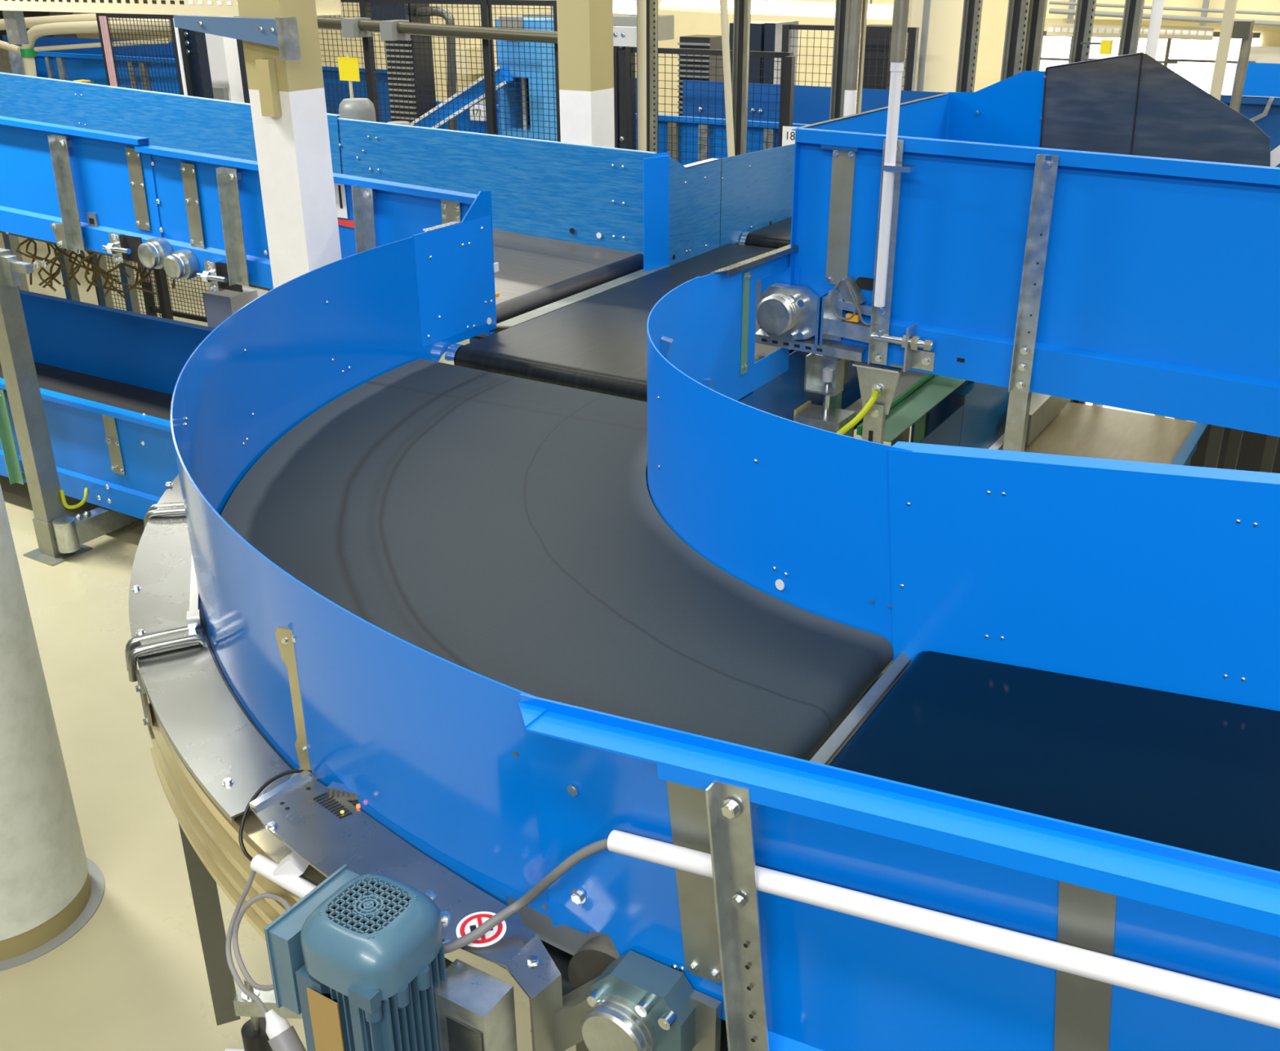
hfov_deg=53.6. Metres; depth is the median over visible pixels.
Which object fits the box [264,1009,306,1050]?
plug
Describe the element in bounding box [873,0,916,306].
conduit
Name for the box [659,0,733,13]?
tube light
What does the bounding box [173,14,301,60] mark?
bracket arm
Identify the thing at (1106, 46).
box
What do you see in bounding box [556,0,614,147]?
pillar
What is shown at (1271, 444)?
strut
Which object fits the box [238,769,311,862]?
cable
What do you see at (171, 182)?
conveyor
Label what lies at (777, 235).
conveyor
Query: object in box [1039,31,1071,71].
window
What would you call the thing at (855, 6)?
pipe
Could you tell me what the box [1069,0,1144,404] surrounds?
post
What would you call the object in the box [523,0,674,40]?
ventilation duct
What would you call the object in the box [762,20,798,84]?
tall cabinet
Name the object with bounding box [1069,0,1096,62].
post
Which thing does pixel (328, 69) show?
conveyor
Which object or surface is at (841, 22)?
post
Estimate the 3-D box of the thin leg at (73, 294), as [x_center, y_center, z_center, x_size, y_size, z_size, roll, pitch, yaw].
[-3.244,-1.258,7.268,0.050,1.100,0.050,14,28,29]
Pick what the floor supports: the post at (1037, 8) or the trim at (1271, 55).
the post at (1037, 8)
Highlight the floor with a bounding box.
[0,232,1196,1050]
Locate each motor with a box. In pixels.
[338,97,376,121]
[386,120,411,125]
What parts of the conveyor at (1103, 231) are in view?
plate, leg, strap plate, take arm, leg, leg, leg, peaked plate, peaked plate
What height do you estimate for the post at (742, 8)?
4.760 m
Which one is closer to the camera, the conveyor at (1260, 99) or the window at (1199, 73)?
the conveyor at (1260, 99)
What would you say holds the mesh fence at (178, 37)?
on the floor
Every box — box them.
[203,287,257,328]
[455,45,484,75]
[1080,40,1113,54]
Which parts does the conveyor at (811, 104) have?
rail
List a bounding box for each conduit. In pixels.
[607,830,1279,1029]
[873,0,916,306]
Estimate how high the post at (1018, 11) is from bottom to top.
4.760 m
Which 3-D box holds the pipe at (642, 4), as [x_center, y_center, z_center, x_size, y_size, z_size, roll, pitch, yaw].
[0.009,-2.950,6.525,0.045,4.760,0.045,14,28,29]
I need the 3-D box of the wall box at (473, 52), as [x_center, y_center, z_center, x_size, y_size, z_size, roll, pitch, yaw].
[-1.927,-5.233,14.238,0.270,0.280,0.400,14,28,29]
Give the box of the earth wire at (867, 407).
[835,390,878,435]
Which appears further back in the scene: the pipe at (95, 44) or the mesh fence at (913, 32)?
the pipe at (95, 44)
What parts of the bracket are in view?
rod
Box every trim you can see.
[1045,0,1279,21]
[1248,46,1279,63]
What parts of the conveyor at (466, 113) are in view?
rail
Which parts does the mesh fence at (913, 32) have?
post, rail, post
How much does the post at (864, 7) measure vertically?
4.760 m
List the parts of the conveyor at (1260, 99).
rail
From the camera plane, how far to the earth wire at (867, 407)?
4.00 m
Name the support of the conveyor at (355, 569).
on the floor
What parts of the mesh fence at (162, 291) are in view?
post, post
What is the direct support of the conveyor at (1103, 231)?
on the floor
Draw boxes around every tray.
[0,0,342,44]
[1046,0,1218,39]
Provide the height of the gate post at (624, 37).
2.010 m
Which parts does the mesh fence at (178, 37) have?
post, rail, rail, white rod, post, post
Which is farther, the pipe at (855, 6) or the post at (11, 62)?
the post at (11, 62)
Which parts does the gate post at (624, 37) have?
head plate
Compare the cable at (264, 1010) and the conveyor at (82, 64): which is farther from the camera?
the conveyor at (82, 64)
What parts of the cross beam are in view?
plate, leg, leg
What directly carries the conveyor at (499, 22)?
on the floor
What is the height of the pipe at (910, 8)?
4.760 m
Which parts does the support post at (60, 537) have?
post, floor plate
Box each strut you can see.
[1203,425,1224,468]
[1222,428,1243,470]
[1259,435,1279,472]
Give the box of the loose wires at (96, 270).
[15,238,175,301]
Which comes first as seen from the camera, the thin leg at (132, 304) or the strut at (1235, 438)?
the strut at (1235, 438)
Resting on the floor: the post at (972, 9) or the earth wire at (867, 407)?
the post at (972, 9)
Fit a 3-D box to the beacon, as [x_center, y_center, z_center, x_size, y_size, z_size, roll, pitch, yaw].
[-3.111,-2.454,7.099,0.095,0.078,0.060,14,28,29]
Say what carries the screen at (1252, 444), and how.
on the floor
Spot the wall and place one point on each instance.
(994, 12)
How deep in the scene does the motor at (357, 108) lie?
6.82 m
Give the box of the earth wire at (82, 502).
[59,488,88,509]
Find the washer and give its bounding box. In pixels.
[240,988,259,1001]
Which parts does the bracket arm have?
arm, plate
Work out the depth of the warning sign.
8.50 m
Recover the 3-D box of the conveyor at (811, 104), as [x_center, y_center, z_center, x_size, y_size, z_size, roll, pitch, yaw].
[0.916,-2.047,8.395,2.011,1.567,0.954,14,28,29]
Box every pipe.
[0,13,143,30]
[0,40,21,53]
[21,18,171,76]
[33,38,169,51]
[417,6,457,130]
[637,0,646,151]
[720,0,734,156]
[843,0,862,116]
[902,0,912,90]
[916,0,931,91]
[1048,0,1279,15]
[1048,8,1279,26]
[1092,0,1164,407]
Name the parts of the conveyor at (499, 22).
rod, frame, panel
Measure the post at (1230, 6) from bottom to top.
4.760 m
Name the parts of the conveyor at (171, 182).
leg, gusset plate, latch plate, strap plate, strap plate, number plate, strap plate, panel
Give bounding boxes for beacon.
[73,80,93,84]
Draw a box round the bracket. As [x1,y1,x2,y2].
[793,353,855,437]
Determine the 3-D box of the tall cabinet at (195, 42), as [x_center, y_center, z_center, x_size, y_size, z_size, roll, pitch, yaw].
[-2.849,-2.254,8.420,0.195,1.965,0.097,14,28,29]
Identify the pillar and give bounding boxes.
[237,0,341,288]
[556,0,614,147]
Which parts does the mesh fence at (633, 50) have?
post, rail, post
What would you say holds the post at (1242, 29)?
on the floor
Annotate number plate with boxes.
[782,125,796,146]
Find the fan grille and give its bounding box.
[319,874,417,939]
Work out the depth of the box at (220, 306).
6.51 m
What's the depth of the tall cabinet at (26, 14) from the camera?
14.38 m
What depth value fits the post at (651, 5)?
6.88 m
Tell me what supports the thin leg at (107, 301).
on the floor
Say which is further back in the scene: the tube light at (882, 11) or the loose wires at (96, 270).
the tube light at (882, 11)
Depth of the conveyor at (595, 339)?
4.34 m
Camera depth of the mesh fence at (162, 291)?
8.39 m
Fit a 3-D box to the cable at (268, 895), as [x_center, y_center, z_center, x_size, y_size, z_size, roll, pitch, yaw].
[-0.556,0.608,1.871,0.163,0.163,0.059,20,31,37]
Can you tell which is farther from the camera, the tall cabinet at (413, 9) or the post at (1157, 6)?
the tall cabinet at (413, 9)
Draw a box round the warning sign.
[337,53,359,97]
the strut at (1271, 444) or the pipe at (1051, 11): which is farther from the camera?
the pipe at (1051, 11)
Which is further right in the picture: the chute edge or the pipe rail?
the chute edge
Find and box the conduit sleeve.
[250,851,316,898]
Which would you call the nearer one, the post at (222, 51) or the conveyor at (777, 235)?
the conveyor at (777, 235)
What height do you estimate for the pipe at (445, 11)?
2.011 m
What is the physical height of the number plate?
0.105 m
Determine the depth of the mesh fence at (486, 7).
8.04 m
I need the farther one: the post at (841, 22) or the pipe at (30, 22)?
the pipe at (30, 22)
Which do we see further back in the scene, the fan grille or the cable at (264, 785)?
the cable at (264, 785)
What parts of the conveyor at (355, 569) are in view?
joint plate, leg, foot plate, levelling rod, sensor arm, box lid, gear motor, leg, frame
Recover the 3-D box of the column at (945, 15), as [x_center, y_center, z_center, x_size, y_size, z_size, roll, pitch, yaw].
[2.038,-3.885,8.573,0.443,4.760,0.443,14,28,29]
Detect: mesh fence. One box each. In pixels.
[88,252,173,319]
[95,13,269,322]
[318,0,560,142]
[629,46,793,164]
[780,24,919,90]
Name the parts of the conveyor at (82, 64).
rail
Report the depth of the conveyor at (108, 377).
6.38 m
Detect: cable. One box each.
[225,870,268,1017]
[232,893,290,991]
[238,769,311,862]
[441,838,608,954]
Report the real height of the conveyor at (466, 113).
1.466 m
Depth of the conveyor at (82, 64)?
11.00 m
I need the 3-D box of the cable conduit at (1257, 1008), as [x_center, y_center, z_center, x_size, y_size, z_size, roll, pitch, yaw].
[0.929,0.470,0.899,2.259,0.335,0.025,14,28,29]
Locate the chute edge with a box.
[1270,145,1279,167]
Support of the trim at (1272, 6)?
attached to the wall
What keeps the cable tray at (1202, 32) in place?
hanging from the ceiling
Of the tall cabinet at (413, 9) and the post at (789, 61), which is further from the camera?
the tall cabinet at (413, 9)
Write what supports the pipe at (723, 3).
attached to the post at (742, 8)
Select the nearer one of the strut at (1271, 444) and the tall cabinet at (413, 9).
the strut at (1271, 444)
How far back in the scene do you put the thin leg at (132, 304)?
7.09 m
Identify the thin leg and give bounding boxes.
[56,244,79,301]
[92,253,114,308]
[120,261,140,313]
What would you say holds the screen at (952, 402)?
on the floor
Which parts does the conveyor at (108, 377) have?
strap plate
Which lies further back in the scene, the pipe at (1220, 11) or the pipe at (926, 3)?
the pipe at (1220, 11)
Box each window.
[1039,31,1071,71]
[1068,36,1182,72]
[1164,31,1261,94]
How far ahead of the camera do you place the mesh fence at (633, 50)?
7.56 m
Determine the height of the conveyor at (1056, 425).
0.784 m
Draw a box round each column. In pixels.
[0,484,104,971]
[901,0,964,92]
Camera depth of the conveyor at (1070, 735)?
1.56 m
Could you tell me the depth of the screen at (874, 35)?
8.66 m
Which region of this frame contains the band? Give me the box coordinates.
[19,48,37,57]
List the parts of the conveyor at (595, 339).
panel, corner panel, frame rail, skirt plate, leg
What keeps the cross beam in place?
on the floor
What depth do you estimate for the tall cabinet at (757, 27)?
9.53 m
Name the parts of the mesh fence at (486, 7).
post, rail, post, post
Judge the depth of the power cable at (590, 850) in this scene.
1.60 m
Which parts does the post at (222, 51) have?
grey plate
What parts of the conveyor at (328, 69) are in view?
rail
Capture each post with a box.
[0,48,25,75]
[0,248,141,566]
[204,15,268,297]
[613,26,636,149]
[636,0,657,153]
[732,0,751,244]
[781,56,795,146]
[829,0,849,119]
[855,0,867,113]
[955,0,982,92]
[1000,0,1030,80]
[1022,0,1047,71]
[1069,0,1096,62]
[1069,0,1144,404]
[1155,0,1237,417]
[1174,20,1254,420]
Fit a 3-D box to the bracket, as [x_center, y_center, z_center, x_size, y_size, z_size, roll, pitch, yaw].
[0.628,-0.119,4.445,0.175,1.302,0.140,14,28,29]
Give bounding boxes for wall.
[72,0,1279,115]
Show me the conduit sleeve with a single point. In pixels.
(286, 874)
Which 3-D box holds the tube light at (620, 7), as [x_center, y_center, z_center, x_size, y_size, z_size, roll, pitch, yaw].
[-0.112,-5.551,9.959,0.272,2.840,0.140,14,28,29]
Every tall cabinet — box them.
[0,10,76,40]
[182,28,213,98]
[369,2,436,122]
[728,20,777,83]
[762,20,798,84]
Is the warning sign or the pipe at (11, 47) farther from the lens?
the pipe at (11, 47)
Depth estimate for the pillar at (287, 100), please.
4.37 m
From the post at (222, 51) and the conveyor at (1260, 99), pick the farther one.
the post at (222, 51)
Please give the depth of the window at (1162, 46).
10.81 m
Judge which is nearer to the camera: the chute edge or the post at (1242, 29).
the chute edge
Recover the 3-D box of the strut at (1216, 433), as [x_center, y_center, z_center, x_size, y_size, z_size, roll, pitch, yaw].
[2.011,-0.098,4.515,0.040,1.190,0.040,14,28,29]
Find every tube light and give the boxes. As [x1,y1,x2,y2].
[613,0,636,14]
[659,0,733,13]
[751,0,893,19]
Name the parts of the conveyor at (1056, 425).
belt rail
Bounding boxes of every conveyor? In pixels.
[0,71,669,342]
[0,289,215,519]
[2,35,180,94]
[124,236,912,1050]
[321,66,391,123]
[410,16,557,141]
[412,143,910,442]
[435,77,636,135]
[512,441,1279,1050]
[635,80,947,165]
[739,217,791,248]
[755,51,1279,452]
[918,382,1208,466]
[1183,62,1279,421]
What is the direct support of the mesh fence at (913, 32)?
on the floor
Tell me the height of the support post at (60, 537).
1.322 m
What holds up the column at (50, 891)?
on the floor
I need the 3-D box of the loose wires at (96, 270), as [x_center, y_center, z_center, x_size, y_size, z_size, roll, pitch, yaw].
[-2.765,-1.357,6.447,0.808,0.281,0.526,14,28,29]
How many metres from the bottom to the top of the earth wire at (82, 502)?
0.089 m
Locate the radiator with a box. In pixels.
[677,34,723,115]
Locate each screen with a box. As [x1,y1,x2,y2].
[862,24,892,89]
[910,382,964,442]
[1189,424,1279,473]
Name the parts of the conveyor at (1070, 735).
tension arm, strap plate, adjuster plate, frame, gap plate, rail, strap plate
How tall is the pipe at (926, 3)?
4.760 m
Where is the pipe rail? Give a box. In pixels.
[316,16,557,44]
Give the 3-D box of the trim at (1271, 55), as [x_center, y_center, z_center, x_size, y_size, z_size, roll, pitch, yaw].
[5.690,-3.435,10.165,1.628,0.731,0.030,14,28,29]
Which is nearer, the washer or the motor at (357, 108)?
the washer
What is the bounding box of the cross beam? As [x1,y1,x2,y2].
[844,368,973,446]
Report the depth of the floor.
3.65 m
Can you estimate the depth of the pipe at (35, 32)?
9.93 m
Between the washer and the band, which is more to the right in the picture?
the washer
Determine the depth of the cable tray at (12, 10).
4.85 m
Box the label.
[469,104,486,120]

